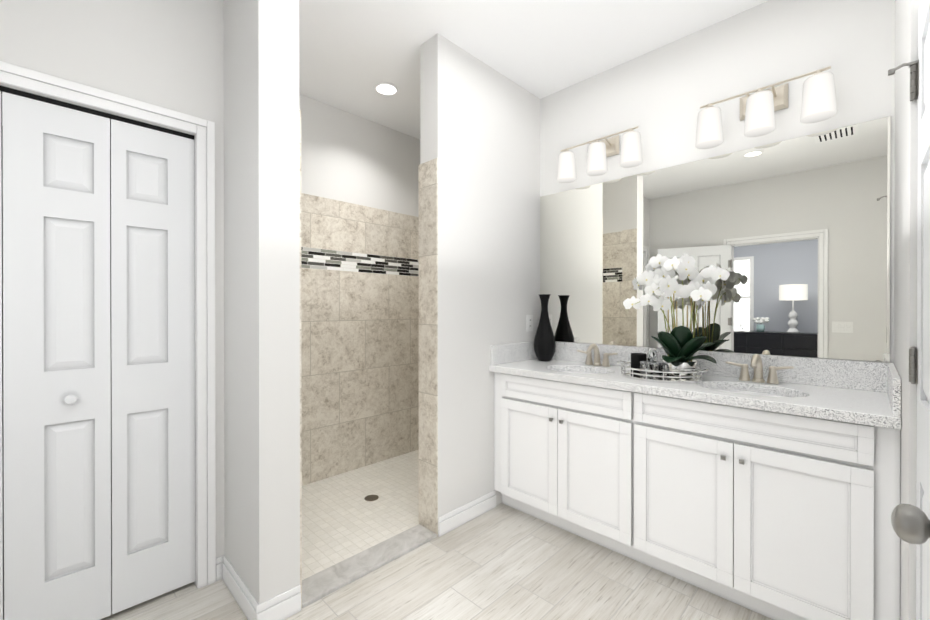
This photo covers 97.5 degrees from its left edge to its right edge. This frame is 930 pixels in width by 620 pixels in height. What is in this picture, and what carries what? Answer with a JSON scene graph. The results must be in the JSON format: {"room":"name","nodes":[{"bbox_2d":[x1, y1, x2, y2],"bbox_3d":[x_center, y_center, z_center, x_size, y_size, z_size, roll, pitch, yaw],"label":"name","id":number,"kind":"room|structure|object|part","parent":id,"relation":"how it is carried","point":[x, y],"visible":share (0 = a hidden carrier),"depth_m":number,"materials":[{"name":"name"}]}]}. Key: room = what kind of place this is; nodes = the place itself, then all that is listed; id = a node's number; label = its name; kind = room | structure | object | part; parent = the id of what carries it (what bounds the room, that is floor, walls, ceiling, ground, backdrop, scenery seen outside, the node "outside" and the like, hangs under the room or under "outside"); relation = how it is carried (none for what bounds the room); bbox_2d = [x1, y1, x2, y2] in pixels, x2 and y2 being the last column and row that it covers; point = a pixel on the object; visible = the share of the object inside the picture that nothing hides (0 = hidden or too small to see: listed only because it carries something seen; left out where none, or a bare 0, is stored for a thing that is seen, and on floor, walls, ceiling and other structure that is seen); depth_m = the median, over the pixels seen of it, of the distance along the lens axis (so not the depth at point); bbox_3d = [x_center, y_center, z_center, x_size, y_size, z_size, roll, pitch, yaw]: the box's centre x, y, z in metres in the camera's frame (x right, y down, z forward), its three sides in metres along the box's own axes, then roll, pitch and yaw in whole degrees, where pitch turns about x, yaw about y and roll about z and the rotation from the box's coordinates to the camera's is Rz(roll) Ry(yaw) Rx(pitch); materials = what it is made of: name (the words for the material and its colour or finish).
{"room":"bathroom","nodes":[
{"label":"bathroom","id":0,"kind":"room"},
{"bbox_2d":[0,0,195,135],"bbox_3d":[-1.660,-1.161,1.460,0.120,0.735,1.164,0,0,45],"label":"wall","id":1,"kind":"structure","parent":0,"point":[143,50],"depth_m":1.63,"materials":[{"name":"white paint"}]},
{"bbox_2d":[0,91,3,619],"bbox_3d":[-1.734,0.230,1.336,0.068,2.005,0.287,0,0,45],"label":"door frame","id":2,"kind":"structure","parent":1,"relation":"in","point":[1,470],"depth_m":1.44,"materials":[{"name":"paint"}]},
{"bbox_2d":[2,92,110,619],"bbox_3d":[-1.530,0.229,1.543,0.068,2.005,0.287,0,0,45],"label":"door leaf","id":3,"kind":"structure","parent":1,"relation":"in","point":[56,365],"depth_m":1.54,"materials":[{"name":"paint"}]},
{"bbox_2d":[0,61,215,588],"bbox_3d":[-1.654,0.194,1.458,0.137,2.115,1.304,0,0,45],"label":"door frame","id":4,"kind":"structure","parent":1,"relation":"attached to","point":[203,130],"depth_m":1.84,"materials":[{"name":"paint"}]},
{"bbox_2d":[110,119,194,614],"bbox_3d":[-1.339,0.228,1.762,0.032,2.005,0.287,0,0,45],"label":"door leaf","id":5,"kind":"structure","parent":1,"relation":"in","point":[152,227],"depth_m":1.74,"materials":[{"name":"paint"}]},
{"bbox_2d":[196,0,223,557],"bbox_3d":[-1.212,-0.140,1.917,0.120,2.780,0.110,0,0,45],"label":"wall","id":6,"kind":"structure","parent":0,"point":[209,67],"depth_m":1.89,"materials":[{"name":"white paint"}]},
{"bbox_2d":[216,555,222,580],"bbox_3d":[-1.139,1.198,1.899,0.014,0.105,0.038,0,0,45],"label":"baseboard","id":7,"kind":"structure","parent":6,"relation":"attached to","point":[219,560],"depth_m":1.89,"materials":[{"name":"paint"}]},
{"bbox_2d":[223,0,299,603],"bbox_3d":[-1.164,-0.140,2.058,1.170,2.780,0.160,0,0,45],"label":"wall","id":8,"kind":"structure","parent":0,"point":[261,324],"depth_m":1.67,"materials":[{"name":"white paint"}]},
{"bbox_2d":[222,555,258,619],"bbox_3d":[-0.972,1.198,1.751,0.460,0.105,0.014,0,0,45],"label":"baseboard","id":9,"kind":"structure","parent":8,"relation":"attached to","point":[244,597],"depth_m":1.73,"materials":[{"name":"paint"}]},
{"bbox_2d":[256,585,300,619],"bbox_3d":[-0.747,1.198,1.642,0.014,0.105,0.174,0,0,45],"label":"baseboard","id":10,"kind":"structure","parent":8,"relation":"attached to","point":[285,605],"depth_m":1.64,"materials":[{"name":"paint"}]},
{"bbox_2d":[299,110,301,607],"bbox_3d":[-0.742,0.206,1.761,0.150,2.090,0.008,0,0,45],"label":"tiled wall","id":11,"kind":"structure","parent":8,"relation":"attached to","point":[300,364],"depth_m":1.71,"materials":[{"name":"beige tile"}]},
{"bbox_2d":[299,94,419,216],"bbox_3d":[-1.546,-0.142,2.590,0.120,2.780,3.460,0,0,45],"label":"wall","id":12,"kind":"structure","parent":0,"point":[348,157],"depth_m":3.20,"materials":[{"name":"white paint"}]},
{"bbox_2d":[301,193,418,485],"bbox_3d":[-0.903,0.206,3.151,0.008,2.080,1.760,0,0,45],"label":"tiled wall","id":13,"kind":"structure","parent":12,"relation":"attached to","point":[360,330],"depth_m":3.20,"materials":[{"name":"tile"}]},
{"bbox_2d":[100,503,772,619],"bbox_3d":[-1.018,1.306,-0.047,4.900,0.100,6.900,0,0,45],"label":"floor","id":14,"kind":"structure","parent":0,"point":[501,561],"depth_m":1.83,"materials":[{"name":"beige tile"}]},
{"bbox_2d":[302,450,418,579],"bbox_3d":[-0.540,1.245,2.796,1.012,0.004,1.744,0,0,45],"label":"floor","id":15,"kind":"structure","parent":14,"relation":"on","point":[343,519],"depth_m":2.54,"materials":[{"name":"beige tile"}]},
{"bbox_2d":[364,495,378,500],"bbox_3d":[-0.620,1.242,2.706,0.094,0.003,0.094,0,0,45],"label":"floor drain","id":16,"kind":"object","parent":15,"relation":"on","point":[371,497],"visible":1,"depth_m":2.71,"materials":[{"name":"metal"}]},
{"bbox_2d":[302,524,436,607],"bbox_3d":[-0.473,1.241,2.034,0.154,0.018,0.754,0,0,45],"label":"sill","id":17,"kind":"structure","parent":14,"relation":"on","point":[325,582],"depth_m":1.99,"materials":[{"name":"stone"}]},
{"bbox_2d":[489,369,901,619],"bbox_3d":[0.977,0.816,2.139,1.768,0.865,0.562,0,0,45],"label":"bathroom vanity","id":18,"kind":"object","parent":14,"relation":"on","point":[768,486],"depth_m":1.71,"materials":[{"name":"paint"}]},
{"bbox_2d":[489,357,900,424],"bbox_3d":[0.978,0.364,2.139,1.769,0.040,0.559,0,0,45],"label":"countertop","id":19,"kind":"structure","parent":18,"relation":"on","point":[827,400],"depth_m":1.74,"materials":[{"name":"grey stone"}]},
{"bbox_2d":[534,294,555,361],"bbox_3d":[0.542,0.116,2.778,0.149,0.452,0.149,0,0,45],"label":"vase","id":20,"kind":"object","parent":19,"relation":"on","point":[544,344],"visible":1,"depth_m":2.74,"materials":[{"name":"black ceramic"}]},
{"bbox_2d":[549,365,612,372],"bbox_3d":[0.672,0.427,2.398,0.412,0.155,0.306,0,0,45],"label":"sink","id":21,"kind":"object","parent":19,"relation":"in","point":[572,368],"depth_m":2.55,"materials":[{"name":"white ceramic"}]},
{"bbox_2d":[577,344,620,364],"bbox_3d":[0.793,0.273,2.520,0.270,0.139,0.154,0,0,45],"label":"faucet","id":22,"kind":"object","parent":19,"relation":"on","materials":[{"name":"silver metal"}]},
{"bbox_2d":[617,361,709,382],"bbox_3d":[1.017,0.313,2.121,0.449,0.062,0.389,0,0,45],"label":"tray","id":23,"kind":"object","parent":19,"relation":"on","point":[649,371],"depth_m":2.04,"materials":[{"name":"silver metal"}]},
{"bbox_2d":[631,353,646,371],"bbox_3d":[0.949,0.283,2.230,0.080,0.098,0.080,0,0,45],"label":"candle","id":24,"kind":"object","parent":23,"relation":"on","point":[636,358],"depth_m":2.20,"materials":[{"name":"black wax"}]},
{"bbox_2d":[647,348,657,360],"bbox_3d":[1.030,0.269,2.248,0.060,0.125,0.060,0,0,45],"label":"jar","id":25,"kind":"object","parent":23,"relation":"on","point":[652,354],"depth_m":2.23,"materials":[{"name":"silver glass"}]},
{"bbox_2d":[662,359,697,375],"bbox_3d":[1.106,0.293,2.104,0.164,0.078,0.164,0,0,45],"label":"bowl","id":26,"kind":"object","parent":23,"relation":"on","point":[681,365],"depth_m":2.04,"materials":[{"name":"silver metal"}]},
{"bbox_2d":[617,253,729,382],"bbox_3d":[1.043,0.018,2.094,0.522,0.651,0.389,0,0,45],"label":"orchid","id":27,"kind":"object","parent":19,"relation":"on","point":[681,345],"visible":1,"depth_m":2.04,"materials":[{"name":"white plant"}]},
{"bbox_2d":[705,381,800,396],"bbox_3d":[1.263,0.429,1.816,0.412,0.155,0.306,0,0,45],"label":"sink","id":28,"kind":"object","parent":19,"relation":"in","point":[737,385],"depth_m":1.92,"materials":[{"name":"white ceramic"}]},
{"bbox_2d":[725,354,796,384],"bbox_3d":[1.384,0.275,1.937,0.270,0.139,0.154,0,0,45],"label":"faucet","id":29,"kind":"object","parent":19,"relation":"on","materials":[{"name":"silver metal"}]},
{"bbox_2d":[420,33,539,516],"bbox_3d":[0.144,-0.142,2.658,0.150,2.780,0.990,0,0,45],"label":"wall","id":30,"kind":"structure","parent":0,"point":[479,130],"depth_m":2.47,"materials":[{"name":"white paint"}]},
{"bbox_2d":[418,158,437,536],"bbox_3d":[-0.210,0.204,2.306,0.158,2.090,0.008,0,0,45],"label":"tiled wall","id":31,"kind":"structure","parent":30,"relation":"attached to","point":[428,330],"depth_m":2.30,"materials":[{"name":"beige tile"}]},
{"bbox_2d":[438,490,495,536],"bbox_3d":[0.025,1.196,2.425,0.014,0.105,0.485,0,0,45],"label":"baseboard","id":32,"kind":"structure","parent":30,"relation":"attached to","point":[460,516],"depth_m":2.40,"materials":[{"name":"paint"}]},
{"bbox_2d":[491,341,535,364],"bbox_3d":[0.352,0.280,2.749,0.019,0.125,0.527,0,0,45],"label":"backsplash","id":33,"kind":"structure","parent":30,"relation":"attached to","point":[523,351],"depth_m":2.70,"materials":[{"name":"white stone"}]},
{"bbox_2d":[527,315,532,331],"bbox_3d":[0.456,0.087,2.863,0.007,0.116,0.072,0,0,45],"label":"outlet","id":34,"kind":"object","parent":30,"relation":"attached to","point":[529,322],"visible":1,"depth_m":2.86,"materials":[{"name":"white plastic"}]},
{"bbox_2d":[299,0,768,138],"bbox_3d":[-1.018,-1.574,-0.056,4.900,0.100,6.900,0,0,45],"label":"ceiling","id":35,"kind":"structure","parent":0,"point":[352,53],"depth_m":2.29,"materials":[{"name":"white paint"}]},
{"bbox_2d":[374,82,398,95],"bbox_3d":[-0.543,-1.529,2.818,0.172,0.006,0.172,0,0,45],"label":"recessed light","id":36,"kind":"object","parent":35,"relation":"in","point":[386,89],"visible":1,"depth_m":2.81,"materials":[{"name":"glass"}]},
{"bbox_2d":[540,0,894,362],"bbox_3d":[1.299,-0.141,2.298,4.900,2.780,0.120,0,0,45],"label":"wall","id":37,"kind":"structure","parent":0,"point":[660,97],"depth_m":2.12,"materials":[{"name":"white paint"}]},
{"bbox_2d":[557,126,642,182],"bbox_3d":[0.835,-0.974,2.551,0.551,0.235,0.167,0,0,45],"label":"sconce","id":38,"kind":"object","parent":37,"relation":"attached to","point":[599,152],"visible":1,"depth_m":2.50,"materials":[{"name":"white glass"}]},
{"bbox_3d":[0.848,-1.034,2.565,0.510,0.115,0.128,0,0,45],"label":"frame","id":39,"kind":"part","parent":38,"relation":"part of","materials":[{"name":"silver metal"}]},
{"bbox_2d":[540,116,890,361],"bbox_3d":[1.170,-0.303,2.336,1.754,1.037,0.006,0,0,45],"label":"mirror","id":40,"kind":"object","parent":37,"relation":"attached to","point":[791,237],"visible":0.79,"depth_m":2.06,"materials":[{"name":"clear glass"}]},
{"bbox_2d":[695,66,836,148],"bbox_3d":[1.425,-0.973,1.968,0.551,0.235,0.167,0,0,45],"label":"sconce","id":41,"kind":"object","parent":37,"relation":"attached to","point":[759,107],"visible":1,"depth_m":1.91,"materials":[{"name":"white glass"}]},
{"bbox_3d":[1.439,-1.032,1.982,0.510,0.115,0.128,0,0,45],"label":"frame","id":42,"kind":"part","parent":41,"relation":"part of","materials":[{"name":"silver metal"}]},
{"bbox_2d":[553,342,884,392],"bbox_3d":[1.168,0.281,2.330,1.768,0.125,0.019,0,0,45],"label":"backsplash","id":43,"kind":"structure","parent":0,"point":[810,371],"depth_m":1.92,"materials":[{"name":"grey stone"}]},
{"bbox_2d":[894,0,919,619],"bbox_3d":[1.539,-0.138,1.359,0.120,2.780,0.880,0,0,45],"label":"door frame","id":44,"kind":"structure","parent":0,"point":[906,192],"depth_m":1.18,"materials":[{"name":"white paint"}]},
{"bbox_2d":[885,363,900,416],"bbox_3d":[1.598,0.283,1.521,0.019,0.125,0.527,0,0,45],"label":"backsplash","id":45,"kind":"structure","parent":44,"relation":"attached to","point":[892,378],"depth_m":1.36,"materials":[{"name":"grey stone"}]},
{"bbox_2d":[888,0,929,619],"bbox_3d":[0.993,0.231,0.843,0.169,2.030,0.624,0,0,45],"label":"room door","id":46,"kind":"structure","parent":44,"relation":"in","point":[910,523],"depth_m":0.96,"materials":[{"name":"paint"}]},
{"bbox_3d":[0.819,0.371,0.667,0.169,0.065,0.066,0,0,45],"label":"knob","id":47,"kind":"part","parent":46,"relation":"part of","materials":[{"name":"silver metal"}]}
]}

